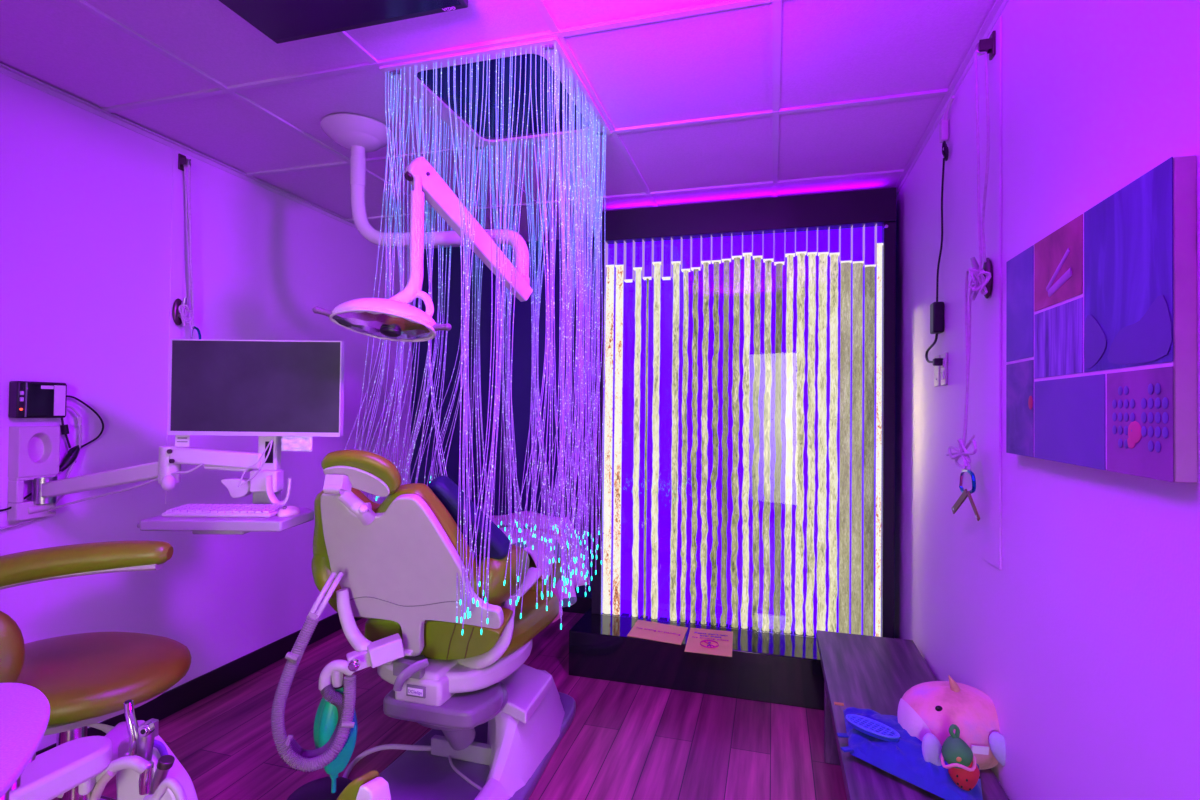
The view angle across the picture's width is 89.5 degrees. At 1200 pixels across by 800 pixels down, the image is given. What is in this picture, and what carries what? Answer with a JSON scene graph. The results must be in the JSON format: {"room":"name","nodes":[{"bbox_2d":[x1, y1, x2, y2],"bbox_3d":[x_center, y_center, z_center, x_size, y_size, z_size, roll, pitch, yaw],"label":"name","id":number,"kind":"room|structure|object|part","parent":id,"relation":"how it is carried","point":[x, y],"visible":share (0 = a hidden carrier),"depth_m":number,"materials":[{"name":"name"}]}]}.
{"room":"dental clinic","nodes":[
{"label":"dental clinic","id":0,"kind":"room"},
{"bbox_2d":[0,73,412,751],"bbox_3d":[-2.119,0.082,1.722,0.100,2.480,5.550,0,-1,16],"label":"wall","id":1,"kind":"structure","parent":0,"point":[86,197],"depth_m":2.47,"materials":[{"name":"white paint"}]},
{"bbox_2d":[9,381,66,417],"bbox_3d":[-1.935,0.000,2.087,0.052,0.124,0.146,0,-1,16],"label":"control box","id":2,"kind":"object","parent":1,"relation":"attached to","point":[27,399],"visible":1,"depth_m":2.06,"materials":[{"name":"black plastic"}]},
{"bbox_3d":[-1.912,0.000,2.091,0.005,0.112,0.120,0,-1,16],"label":"plate","id":3,"kind":"part","parent":2,"relation":"part of","materials":[{"name":"plastic"}]},
{"bbox_2d":[0,395,103,511],"bbox_3d":[-1.923,0.177,2.134,0.033,0.390,0.332,0,-1,16],"label":"cable","id":4,"kind":"object","parent":2,"relation":"hanging from","point":[72,453],"visible":0.83,"depth_m":2.17,"materials":[{"name":"black plastic"}]},
{"bbox_2d":[56,405,81,503],"bbox_3d":[-1.911,0.203,2.167,0.014,0.371,0.100,0,-1,16],"label":"cable","id":5,"kind":"object","parent":2,"relation":"hanging from","point":[79,418],"visible":0.77,"depth_m":2.20,"materials":[{"name":"plastic"}]},
{"bbox_2d":[0,426,313,534],"bbox_3d":[-1.450,0.172,1.923,1.081,0.529,0.301,1,-1,8],"label":"mount","id":6,"kind":"object","parent":1,"relation":"attached to","point":[33,451],"visible":0.94,"depth_m":1.96,"materials":[{"name":"white plastic"}]},
{"bbox_2d":[7,474,56,520],"bbox_3d":[-1.936,0.330,2.071,0.063,0.150,0.118,0,-1,16],"label":"bracket","id":7,"kind":"object","parent":6,"relation":"attached to","point":[37,508],"depth_m":2.05,"materials":[{"name":"white plastic"}]},
{"bbox_3d":[-1.917,0.310,2.089,0.066,0.090,0.065,0,-1,16],"label":"hinge post","id":8,"kind":"part","parent":6,"relation":"part of","materials":[{"name":"metal"}]},
{"bbox_3d":[-1.644,0.264,2.017,0.539,0.144,0.050,0,-1,15],"label":"arm","id":9,"kind":"part","parent":6,"relation":"part of","materials":[{"name":"white plastic"}]},
{"bbox_3d":[-1.238,0.192,1.961,0.280,0.081,0.050,1,-1,-6],"label":"arm","id":10,"kind":"part","parent":6,"relation":"part of","materials":[{"name":"white plastic"}]},
{"bbox_2d":[162,504,284,517],"bbox_3d":[-1.148,0.340,1.865,0.320,0.023,0.120,1,-1,-1],"label":"keyboard","id":11,"kind":"object","parent":6,"relation":"on","point":[187,510],"visible":0.99,"depth_m":1.82,"materials":[{"name":"white plastic"}]},
{"bbox_2d":[140,508,313,531],"bbox_3d":[-1.128,0.368,1.875,0.417,0.032,0.240,1,-1,-1],"label":"keyboard tray","id":12,"kind":"object","parent":6,"relation":"on","point":[275,523],"depth_m":1.76,"materials":[{"name":"grey plastic"}]},
{"bbox_2d":[168,339,344,436],"bbox_3d":[-1.103,-0.039,1.948,0.548,0.307,0.030,1,-1,0],"label":"monitor","id":13,"kind":"object","parent":6,"relation":"attached to","point":[218,387],"visible":1,"depth_m":1.94,"materials":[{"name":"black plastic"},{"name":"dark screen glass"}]},
{"bbox_2d":[175,435,189,446],"bbox_3d":[-1.343,0.130,1.945,0.046,0.040,0.003,1,-1,0],"label":"sticker","id":14,"kind":"object","parent":13,"relation":"attached to","point":[180,440],"visible":1,"depth_m":1.95,"materials":[{"name":"paper"}]},
{"bbox_2d":[281,436,312,451],"bbox_3d":[-0.970,0.139,1.936,0.100,0.050,0.008,1,-1,0],"label":"label","id":15,"kind":"object","parent":13,"relation":"hanging from","point":[288,443],"visible":1,"depth_m":1.94,"materials":[{"name":"white paper"}]},
{"bbox_2d":[277,506,299,516],"bbox_3d":[-0.961,0.347,1.869,0.060,0.048,0.087,0,-1,16],"label":"computer mouse","id":16,"kind":"object","parent":6,"relation":"on","point":[286,511],"visible":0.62,"depth_m":1.84,"materials":[{"name":"beige plastic"}]},
{"bbox_2d":[165,150,184,503],"bbox_3d":[-1.814,-0.311,2.586,0.006,1.500,0.055,0,-1,16],"label":"trim","id":17,"kind":"structure","parent":1,"relation":"attached to","point":[178,182],"depth_m":2.58,"materials":[{"name":"white paint"}]},
{"bbox_2d":[172,297,186,325],"bbox_3d":[-1.794,-0.376,2.579,0.055,0.123,0.047,0,-1,43],"label":"cleat","id":18,"kind":"object","parent":1,"relation":"attached to","point":[177,318],"visible":0.87,"depth_m":2.57,"materials":[{"name":"brown metal"}]},
{"bbox_2d":[178,153,190,170],"bbox_3d":[-1.779,-1.021,2.596,0.048,0.068,0.032,0,-1,16],"label":"pulley","id":19,"kind":"object","parent":1,"relation":"attached to","point":[183,162],"visible":1,"depth_m":2.59,"materials":[{"name":"brown metal"}]},
{"bbox_3d":[-1.798,-1.021,2.602,0.008,0.068,0.032,0,-1,16],"label":"plate","id":20,"kind":"part","parent":19,"relation":"part of","materials":[{"name":"brown metal"}]},
{"bbox_2d":[178,165,193,335],"bbox_3d":[-1.769,-0.621,2.588,0.044,0.771,0.074,0,-1,16],"label":"pull cord","id":21,"kind":"object","parent":19,"relation":"hanging from","point":[187,310],"visible":0.97,"depth_m":2.60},
{"bbox_3d":[-1.767,-0.665,2.605,0.037,0.683,0.042,0,-1,16],"label":"cord","id":22,"kind":"part","parent":21,"relation":"part of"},
{"bbox_2d":[190,326,200,338],"bbox_3d":[-1.751,-0.275,2.619,0.010,0.088,0.052,0,-1,16],"label":"carabiner","id":23,"kind":"object","parent":1,"relation":"attached to","point":[194,327],"visible":0.6,"depth_m":2.61,"materials":[{"name":"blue metal"}]},
{"bbox_3d":[-1.749,-0.275,2.627,0.010,0.088,0.037,0,-1,16],"label":"frame","id":24,"kind":"part","parent":23,"relation":"part of","materials":[{"name":"blue metal"}]},
{"bbox_2d":[36,612,361,755],"bbox_3d":[-2.078,1.270,1.689,0.012,0.105,5.350,0,-1,16],"label":"baseboard","id":25,"kind":"structure","parent":1,"relation":"attached to","point":[176,699],"depth_m":2.79,"materials":[{"name":"black plastic"}]},
{"bbox_2d":[0,63,409,250],"bbox_3d":[-2.047,-1.096,1.723,0.022,0.022,5.350,0,-1,16],"label":"trim","id":26,"kind":"structure","parent":1,"relation":"attached to","point":[5,70],"depth_m":2.48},
{"bbox_2d":[52,612,846,799],"bbox_3d":[-0.686,1.378,1.030,3.252,0.100,6.050,0,-1,16],"label":"floor","id":27,"kind":"structure","parent":0,"point":[622,741],"depth_m":2.42,"materials":[{"name":"brown wood"}]},
{"bbox_2d":[0,541,190,799],"bbox_3d":[-1.345,0.836,1.496,0.572,0.984,0.637,0,-1,16],"label":"stool","id":28,"kind":"object","parent":27,"relation":"on","point":[86,679],"visible":0.8,"depth_m":1.44,"materials":[{"name":"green leather"}]},
{"bbox_3d":[-1.254,0.520,1.220,0.140,0.200,0.113,0,-1,16],"label":"backrest","id":29,"kind":"part","parent":28,"relation":"part of","materials":[{"name":"leather"}]},
{"bbox_3d":[-1.312,0.438,1.433,0.465,0.093,0.051,1,-1,-18],"label":"arm bar plate","id":30,"kind":"part","parent":28,"relation":"part of","materials":[{"name":"white plastic"}]},
{"bbox_3d":[-1.204,0.801,1.445,0.183,0.068,0.019,1,-1,4],"label":"lever","id":31,"kind":"part","parent":28,"relation":"part of","materials":[{"name":"white plastic"}]},
{"bbox_3d":[-1.334,0.693,1.534,0.550,0.110,0.430,0,-1,16],"label":"seat","id":32,"kind":"part","parent":28,"relation":"part of","materials":[{"name":"orange leather"}]},
{"bbox_2d":[0,683,197,799],"bbox_3d":[-0.993,0.926,1.104,0.540,0.800,0.596,0,-1,16],"label":"dental delivery unit","id":33,"kind":"object","parent":27,"relation":"on","point":[69,770],"visible":0.77,"depth_m":1.15,"materials":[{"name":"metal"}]},
{"bbox_2d":[0,683,49,799],"bbox_3d":[-0.999,0.546,0.953,0.473,0.045,0.289,0,-1,16],"label":"tray","id":34,"kind":"object","parent":33,"relation":"on","point":[24,709],"depth_m":0.97,"materials":[{"name":"plastic"}]},
{"bbox_3d":[-1.084,0.730,1.153,0.115,0.050,0.265,0,-1,16],"label":"arm","id":35,"kind":"part","parent":33,"relation":"part of","materials":[{"name":"white plastic"}]},
{"bbox_3d":[-1.062,0.837,1.227,0.048,0.180,0.047,0,-1,16],"label":"post","id":36,"kind":"part","parent":33,"relation":"part of","materials":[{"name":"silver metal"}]},
{"bbox_3d":[-1.084,0.778,1.323,0.060,0.040,0.237,1,-1,-13],"label":"arm","id":37,"kind":"part","parent":33,"relation":"part of","materials":[{"name":"white plastic"}]},
{"bbox_2d":[123,700,138,756],"bbox_3d":[-0.998,0.707,1.290,0.032,0.130,0.026,1,-1,-29],"label":"suction handpiece","id":38,"kind":"object","parent":33,"relation":"in","point":[130,717],"visible":0.76,"depth_m":1.28,"materials":[{"name":"silver metal"}]},
{"bbox_2d":[90,739,187,799],"bbox_3d":[-0.960,0.799,1.286,0.253,0.125,0.122,1,-1,5],"label":"tubing","id":39,"kind":"object","parent":33,"relation":"hanging from","point":[138,764],"visible":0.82,"depth_m":1.24,"materials":[{"name":"white plastic"}]},
{"bbox_2d":[139,761,153,794],"bbox_3d":[-0.952,0.792,1.270,0.026,0.063,0.023,0,-1,16],"label":"syringe","id":40,"kind":"object","parent":33,"relation":"in","point":[146,778],"visible":0.99,"depth_m":1.26,"materials":[{"name":"silver metal"}]},
{"bbox_2d":[137,718,158,760],"bbox_3d":[-0.963,0.727,1.288,0.045,0.091,0.042,0,-1,16],"label":"evacuator handpiece","id":41,"kind":"object","parent":33,"relation":"in","point":[148,730],"visible":0.93,"depth_m":1.28,"materials":[{"name":"metal"}]},
{"bbox_2d":[148,755,174,794],"bbox_3d":[-0.935,0.802,1.291,0.049,0.082,0.032,0,-1,16],"label":"slow handpiece","id":42,"kind":"object","parent":33,"relation":"in","point":[165,762],"visible":0.91,"depth_m":1.28,"materials":[{"name":"metal"}]},
{"bbox_2d":[287,776,351,799],"bbox_3d":[-0.929,1.322,2.022,0.224,0.036,0.224,0,-1,16],"label":"foot pedal","id":43,"kind":"object","parent":27,"relation":"on","point":[318,789],"visible":0.68,"depth_m":2.03,"materials":[{"name":"black plastic"}]},
{"bbox_2d":[337,770,390,799],"bbox_3d":[-0.530,1.120,1.177,0.383,0.424,0.616,0,-1,16],"label":"chair","id":44,"kind":"object","parent":27,"relation":"on","point":[369,786],"visible":1,"depth_m":1.45,"materials":[{"name":"green plastic"}]},
{"bbox_2d":[311,450,575,799],"bbox_3d":[-0.494,0.753,2.374,0.724,1.196,1.628,0,-1,16],"label":"dental chair","id":45,"kind":"object","parent":27,"relation":"on","point":[496,721],"visible":0.91,"depth_m":1.93,"materials":[{"name":"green plastic"}]},
{"bbox_3d":[-0.851,0.572,2.060,0.137,0.201,0.301,0,-1,16],"label":"armrest","id":46,"kind":"part","parent":45,"relation":"part of","materials":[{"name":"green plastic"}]},
{"bbox_2d":[271,572,404,792],"bbox_3d":[-0.785,0.866,1.829,0.370,0.676,0.155,1,-1,-24],"label":"hose","id":47,"kind":"object","parent":45,"relation":"attached to","point":[335,731],"visible":1,"depth_m":1.79,"materials":[{"name":"white plastic"}]},
{"bbox_3d":[-0.679,0.312,1.731,0.024,0.025,0.025,0,-1,16],"label":"headrest knob","id":48,"kind":"part","parent":45,"relation":"part of","materials":[{"name":"white plastic"}]},
{"bbox_2d":[313,483,482,618],"bbox_3d":[-0.656,0.490,1.918,0.589,0.479,0.245,0,-1,16],"label":"backrest","id":49,"kind":"object","parent":45,"relation":"on","point":[405,563],"depth_m":1.84,"materials":[{"name":"white plastic"}]},
{"bbox_3d":[-0.582,0.919,1.904,0.054,0.022,0.003,0,-1,16],"label":"badge plate","id":50,"kind":"part","parent":45,"relation":"part of","materials":[{"name":"metal"}]},
{"bbox_3d":[-0.523,0.915,2.208,0.507,0.065,0.530,0,-1,16],"label":"seat frame","id":51,"kind":"part","parent":45,"relation":"part of","materials":[{"name":"white plastic"}]},
{"bbox_3d":[-0.486,1.072,2.074,0.340,0.212,0.340,0,-1,16],"label":"lift arm","id":52,"kind":"part","parent":45,"relation":"part of","materials":[{"name":"grey plastic"}]},
{"bbox_2d":[428,475,511,558],"bbox_3d":[-0.414,0.372,1.927,0.267,0.266,0.105,1,-1,-8],"label":"cushion","id":53,"kind":"object","parent":45,"relation":"on","point":[443,487],"visible":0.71,"depth_m":1.89,"materials":[{"name":"fabric"}]},
{"bbox_3d":[-0.474,1.325,2.165,0.562,0.045,1.256,0,-1,16],"label":"plate","id":54,"kind":"part","parent":45,"relation":"part of","materials":[{"name":"grey plastic"}]},
{"bbox_2d":[420,591,558,659],"bbox_3d":[-0.498,0.845,2.353,0.575,0.100,0.600,0,-1,16],"label":"seat cushion","id":55,"kind":"object","parent":45,"relation":"on","point":[514,646],"depth_m":2.24,"materials":[{"name":"green leather"}]},
{"bbox_3d":[-0.331,0.584,2.020,0.152,0.204,0.301,0,-1,16],"label":"armrest","id":56,"kind":"part","parent":45,"relation":"part of","materials":[{"name":"green plastic"}]},
{"bbox_2d":[474,669,564,799],"bbox_3d":[-0.393,1.206,2.140,0.325,0.240,1.220,0,-1,16],"label":"chair base","id":57,"kind":"object","parent":45,"relation":"attached to","point":[513,749],"depth_m":2.14,"materials":[{"name":"white plastic"}]},
{"bbox_3d":[-0.278,0.679,2.134,0.064,0.123,0.230,0,-1,20],"label":"armrest post","id":58,"kind":"part","parent":45,"relation":"part of","materials":[{"name":"white plastic"}]},
{"bbox_2d":[475,542,573,591],"bbox_3d":[-0.351,0.748,2.864,0.437,0.209,0.608,0,-1,16],"label":"cushion","id":59,"kind":"object","parent":45,"relation":"on","point":[558,573],"depth_m":2.65,"materials":[{"name":"fabric"}]},
{"bbox_3d":[-0.320,1.081,2.301,0.335,0.086,0.292,0,-1,33],"label":"arm","id":60,"kind":"part","parent":45,"relation":"part of","materials":[{"name":"white plastic"}]},
{"bbox_2d":[489,511,588,622],"bbox_3d":[-0.384,0.750,2.832,0.558,0.387,0.582,0,-1,16],"label":"blanket","id":61,"kind":"object","parent":45,"relation":"on","point":[533,541],"visible":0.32,"depth_m":2.76,"materials":[{"name":"white fabric"}]},
{"bbox_2d":[569,187,895,709],"bbox_3d":[0.656,0.180,3.044,1.521,2.385,0.500,0,-1,16],"label":"wall","id":62,"kind":"structure","parent":27,"relation":"on","point":[747,486],"depth_m":3.05,"materials":[{"name":"black paint"}]},
{"bbox_3d":[0.020,0.148,3.367,0.050,2.005,0.230,0,-1,16],"label":"panel","id":63,"kind":"part","parent":62,"relation":"part of","materials":[{"name":"white paint"}]},
{"bbox_2d":[627,620,687,644],"bbox_3d":[0.288,1.144,2.992,0.268,0.005,0.267,0,-1,16],"label":"card","id":64,"kind":"object","parent":62,"relation":"on","point":[667,633],"visible":1,"depth_m":2.98,"materials":[{"name":"paper"}]},
{"bbox_2d":[684,628,732,656],"bbox_3d":[0.523,1.143,2.875,0.224,0.016,0.315,0,-1,16],"label":"card","id":65,"kind":"object","parent":62,"relation":"on","point":[704,641],"visible":1,"depth_m":2.86,"materials":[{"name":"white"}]},
{"bbox_3d":[0.680,0.150,3.066,1.385,2.005,0.006,0,-1,16],"label":"glass pane","id":66,"kind":"part","parent":62,"relation":"part of","materials":[{"name":"glass"}]},
{"bbox_3d":[0.698,0.151,3.127,1.385,2.005,0.010,0,-1,16],"label":"panel","id":67,"kind":"part","parent":62,"relation":"part of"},
{"bbox_3d":[1.400,0.157,2.973,0.051,2.005,0.230,0,-1,16],"label":"panel","id":68,"kind":"part","parent":62,"relation":"part of","materials":[{"name":"black laminate"}]},
{"bbox_2d":[816,630,1009,799],"bbox_3d":[0.812,1.175,1.467,0.387,0.352,2.407,0,-1,16],"label":"bench","id":69,"kind":"object","parent":27,"relation":"on","point":[874,673],"visible":0.5,"depth_m":2.17,"materials":[{"name":"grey wood"}]},
{"bbox_3d":[1.033,1.210,2.245,0.376,0.310,0.045,0,-1,16],"label":"leg","id":70,"kind":"part","parent":69,"relation":"part of","materials":[{"name":"brown wood"}]},
{"bbox_2d":[834,702,982,799],"bbox_3d":[0.827,0.962,1.681,0.387,0.078,0.391,0,-1,29],"label":"blanket","id":71,"kind":"object","parent":69,"relation":"on","point":[903,759],"visible":0.65,"depth_m":1.61,"materials":[{"name":"fabric"}]},
{"bbox_2d":[846,714,899,741],"bbox_3d":[0.769,0.927,1.711,0.070,0.017,0.151,1,-1,-42],"label":"toy","id":72,"kind":"object","parent":71,"relation":"on","point":[871,727],"visible":1,"depth_m":1.70,"materials":[{"name":"blue plastic"}]},
{"bbox_2d":[897,675,1005,769],"bbox_3d":[0.999,0.903,1.676,0.303,0.255,0.312,0,-1,16],"label":"plush narwhal","id":73,"kind":"object","parent":71,"relation":"on","point":[926,711],"visible":0.76,"depth_m":1.64,"materials":[{"name":"fabric"}]},
{"bbox_2d":[940,724,979,790],"bbox_3d":[0.893,0.886,1.498,0.088,0.163,0.071,0,-1,16],"label":"toy","id":74,"kind":"object","parent":71,"relation":"on","point":[962,768],"visible":1,"depth_m":1.48,"materials":[{"name":"red fabric"}]},
{"bbox_3d":[0.888,0.894,1.500,0.077,0.035,0.071,0,-1,16],"label":"cap trim","id":75,"kind":"part","parent":74,"relation":"part of","materials":[{"name":"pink fabric"}]},
{"bbox_2d":[0,0,995,248],"bbox_3d":[-0.590,-1.150,1.307,3.252,0.094,5.550,0,-1,16],"label":"ceiling","id":76,"kind":"structure","parent":0,"point":[718,63],"depth_m":2.07,"materials":[{"name":"tile"}]},
{"bbox_2d":[219,0,467,43],"bbox_3d":[-0.685,-1.059,1.487,0.612,0.072,0.360,0,-1,16],"label":"television","id":77,"kind":"object","parent":76,"relation":"attached to","point":[282,21],"visible":1,"depth_m":1.60,"materials":[{"name":"black plastic"}]},
{"bbox_2d":[312,113,532,341],"bbox_3d":[-0.769,-0.632,2.113,0.911,0.911,0.665,0,-1,24],"label":"light","id":78,"kind":"object","parent":76,"relation":"attached to","point":[393,318],"visible":0.96,"depth_m":1.92,"materials":[{"name":"white metal"}]},
{"bbox_3d":[-0.815,-0.259,1.785,0.063,0.035,0.022,1,-1,-9],"label":"handle","id":79,"kind":"part","parent":78,"relation":"part of","materials":[{"name":"white plastic"}]},
{"bbox_3d":[-0.468,-0.214,1.784,0.062,0.024,0.022,0,-1,9],"label":"handle","id":80,"kind":"part","parent":78,"relation":"part of","materials":[{"name":"white plastic"}]},
{"bbox_3d":[-0.417,-0.546,2.003,0.052,0.378,0.500,0,-1,41],"label":"spring arm","id":81,"kind":"part","parent":78,"relation":"part of","materials":[{"name":"white metal"}]},
{"bbox_2d":[345,37,611,634],"bbox_3d":[-0.446,-0.199,2.174,0.899,1.767,0.812,0,-1,16],"label":"curtain","id":82,"kind":"object","parent":76,"relation":"attached to","point":[529,92],"visible":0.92,"depth_m":2.04,"materials":[{"name":"clear plastic"}]},
{"bbox_3d":[-0.337,-1.075,2.194,0.615,0.012,0.645,0,-1,16],"label":"ceiling frame","id":83,"kind":"part","parent":82,"relation":"part of","materials":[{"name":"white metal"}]},
{"bbox_3d":[-0.328,-1.079,2.187,0.463,0.002,0.543,0,-1,16],"label":"dark panel","id":84,"kind":"part","parent":82,"relation":"part of","materials":[{"name":"blue mirror"}]},
{"bbox_2d":[69,0,947,239],"bbox_3d":[-0.591,-1.101,1.307,3.052,0.014,5.350,0,-1,16],"label":"ceiling grid","id":85,"kind":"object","parent":76,"relation":"attached to","point":[372,63],"depth_m":2.12,"materials":[{"name":"white metal"}]},
{"bbox_2d":[410,237,594,597],"bbox_3d":[0.145,0.140,3.909,3.052,2.480,0.100,0,-1,16],"label":"wall","id":86,"kind":"structure","parent":0,"point":[521,356],"depth_m":4.11,"materials":[{"name":"blue paint"}]},
{"bbox_2d":[562,596,591,613],"bbox_3d":[0.116,1.326,3.837,3.052,0.105,0.012,0,-1,16],"label":"baseboard","id":87,"kind":"structure","parent":86,"relation":"attached to","point":[582,605],"depth_m":3.90,"materials":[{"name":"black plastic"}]},
{"bbox_2d":[894,0,1199,799],"bbox_3d":[0.912,0.103,0.856,0.100,2.480,5.550,0,-1,16],"label":"wall","id":88,"kind":"structure","parent":0,"point":[1084,645],"depth_m":1.33,"materials":[{"name":"white paint"}]},
{"bbox_2d":[934,355,940,386],"bbox_3d":[1.254,-0.108,2.249,0.010,0.116,0.070,0,-1,16],"label":"outlet cover plate","id":89,"kind":"object","parent":88,"relation":"attached to","point":[937,369],"visible":0.84,"depth_m":2.23,"materials":[{"name":"white plastic"}]},
{"bbox_2d":[941,352,947,385],"bbox_3d":[1.229,-0.110,2.163,0.011,0.116,0.070,0,-1,16],"label":"power outlet","id":90,"kind":"object","parent":88,"relation":"attached to","point":[944,368],"visible":1,"depth_m":2.14,"materials":[{"name":"white plastic"}]},
{"bbox_2d":[925,141,948,365],"bbox_3d":[1.230,-0.514,2.212,0.036,0.782,0.245,0,-1,16],"label":"power adapter","id":91,"kind":"object","parent":90,"relation":"attached to","point":[936,308],"visible":1,"depth_m":2.17,"materials":[{"name":"black plastic"}]},
{"bbox_2d":[939,95,954,149],"bbox_3d":[1.202,-0.948,2.087,0.024,0.141,0.142,0,-1,16],"label":"hook","id":92,"kind":"object","parent":88,"relation":"attached to","point":[944,123],"visible":0.96,"depth_m":2.13,"materials":[{"name":"white plastic"}]},
{"bbox_2d":[895,0,1008,195],"bbox_3d":[0.866,-1.077,0.890,0.022,0.022,5.350,0,-1,16],"label":"trim","id":93,"kind":"structure","parent":88,"relation":"attached to","point":[999,6],"depth_m":2.04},
{"bbox_2d":[952,489,967,513],"bbox_3d":[1.077,0.305,1.811,0.009,0.101,0.204,0,-1,20],"label":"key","id":94,"kind":"object","parent":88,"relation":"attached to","point":[961,499],"visible":1,"depth_m":1.80,"materials":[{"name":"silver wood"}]},
{"bbox_2d":[970,257,992,299],"bbox_3d":[1.082,-0.343,1.710,0.055,0.123,0.047,0,-1,43],"label":"cleat","id":95,"kind":"object","parent":88,"relation":"attached to","point":[987,266],"visible":0.66,"depth_m":1.69,"materials":[{"name":"brown metal"}]},
{"bbox_2d":[974,30,995,59],"bbox_3d":[1.075,-0.988,1.692,0.048,0.068,0.032,0,-1,16],"label":"pulley","id":96,"kind":"object","parent":88,"relation":"attached to","point":[988,45],"visible":1,"depth_m":1.68,"materials":[{"name":"brown metal"}]},
{"bbox_2d":[946,51,990,469],"bbox_3d":[1.079,-0.388,1.770,0.042,1.179,0.358,0,-1,16],"label":"pull cord","id":97,"kind":"object","parent":96,"relation":"hanging from","point":[978,273],"visible":1,"depth_m":1.68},
{"bbox_2d":[959,469,975,493],"bbox_3d":[1.052,0.235,1.732,0.010,0.075,0.131,0,-1,16],"label":"carabiner","id":98,"kind":"object","parent":97,"relation":"hanging from","point":[970,472],"visible":0.91,"depth_m":1.70,"materials":[{"name":"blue metal"}]},
{"bbox_2d":[967,491,979,520],"bbox_3d":[1.041,0.295,1.687,0.011,0.079,0.060,1,-1,-3],"label":"tag","id":99,"kind":"object","parent":98,"relation":"hanging from","point":[977,515],"visible":1,"depth_m":1.68,"materials":[{"name":"brown wood"}]},
{"bbox_3d":[1.053,-0.662,1.665,0.032,0.634,0.078,0,-1,22],"label":"cord","id":100,"kind":"part","parent":97,"relation":"part of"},
{"bbox_3d":[1.094,-0.988,1.687,0.008,0.068,0.032,0,-1,16],"label":"plate","id":101,"kind":"part","parent":96,"relation":"part of","materials":[{"name":"brown metal"}]},
{"bbox_2d":[984,16,1001,569],"bbox_3d":[1.098,-0.293,1.691,0.006,1.500,0.125,0,-1,16],"label":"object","id":102,"kind":"structure","parent":88,"relation":"attached to","point":[993,206],"depth_m":1.68,"materials":[{"name":"white paint"}]},
{"bbox_2d":[1006,155,1197,482],"bbox_3d":[0.941,-0.113,1.197,0.033,0.478,0.656,0,-1,16],"label":"picture","id":103,"kind":"object","parent":88,"relation":"attached to","point":[1101,311],"visible":1,"depth_m":1.04},
{"bbox_2d":[1006,360,1033,456],"bbox_3d":[0.995,0.020,1.436,0.001,0.220,0.162,0,-1,16],"label":"print","id":104,"kind":"object","parent":103,"relation":"attached to","point":[1019,373],"depth_m":1.43},
{"bbox_2d":[1006,245,1033,361],"bbox_3d":[0.998,-0.222,1.440,0.001,0.252,0.162,0,-1,16],"label":"print","id":105,"kind":"object","parent":103,"relation":"on","point":[1020,269],"depth_m":1.43},
{"bbox_2d":[1034,297,1082,378],"bbox_3d":[0.943,-0.121,1.249,0.001,0.143,0.218,0,-1,16],"label":"print","id":106,"kind":"object","parent":103,"relation":"on","point":[1058,324],"depth_m":1.24},
{"bbox_2d":[1034,214,1082,311],"bbox_3d":[0.944,-0.275,1.251,0.001,0.151,0.218,0,-1,16],"label":"print","id":107,"kind":"object","parent":103,"relation":"attached to","point":[1058,257],"depth_m":1.23},
{"bbox_2d":[1034,374,1105,469],"bbox_3d":[0.930,0.041,1.208,0.001,0.170,0.298,0,-1,16],"label":"print","id":108,"kind":"object","parent":103,"relation":"attached to","point":[1070,409],"depth_m":1.18},
{"bbox_2d":[1084,157,1173,371],"bbox_3d":[0.876,-0.205,1.013,0.001,0.301,0.262,0,-1,16],"label":"print","id":109,"kind":"object","parent":103,"relation":"attached to","point":[1129,234],"depth_m":0.99},
{"bbox_2d":[1107,366,1173,481],"bbox_3d":[0.862,0.037,0.971,0.001,0.170,0.181,0,-1,16],"label":"print","id":110,"kind":"object","parent":103,"relation":"attached to","point":[1140,399],"depth_m":0.96}
]}

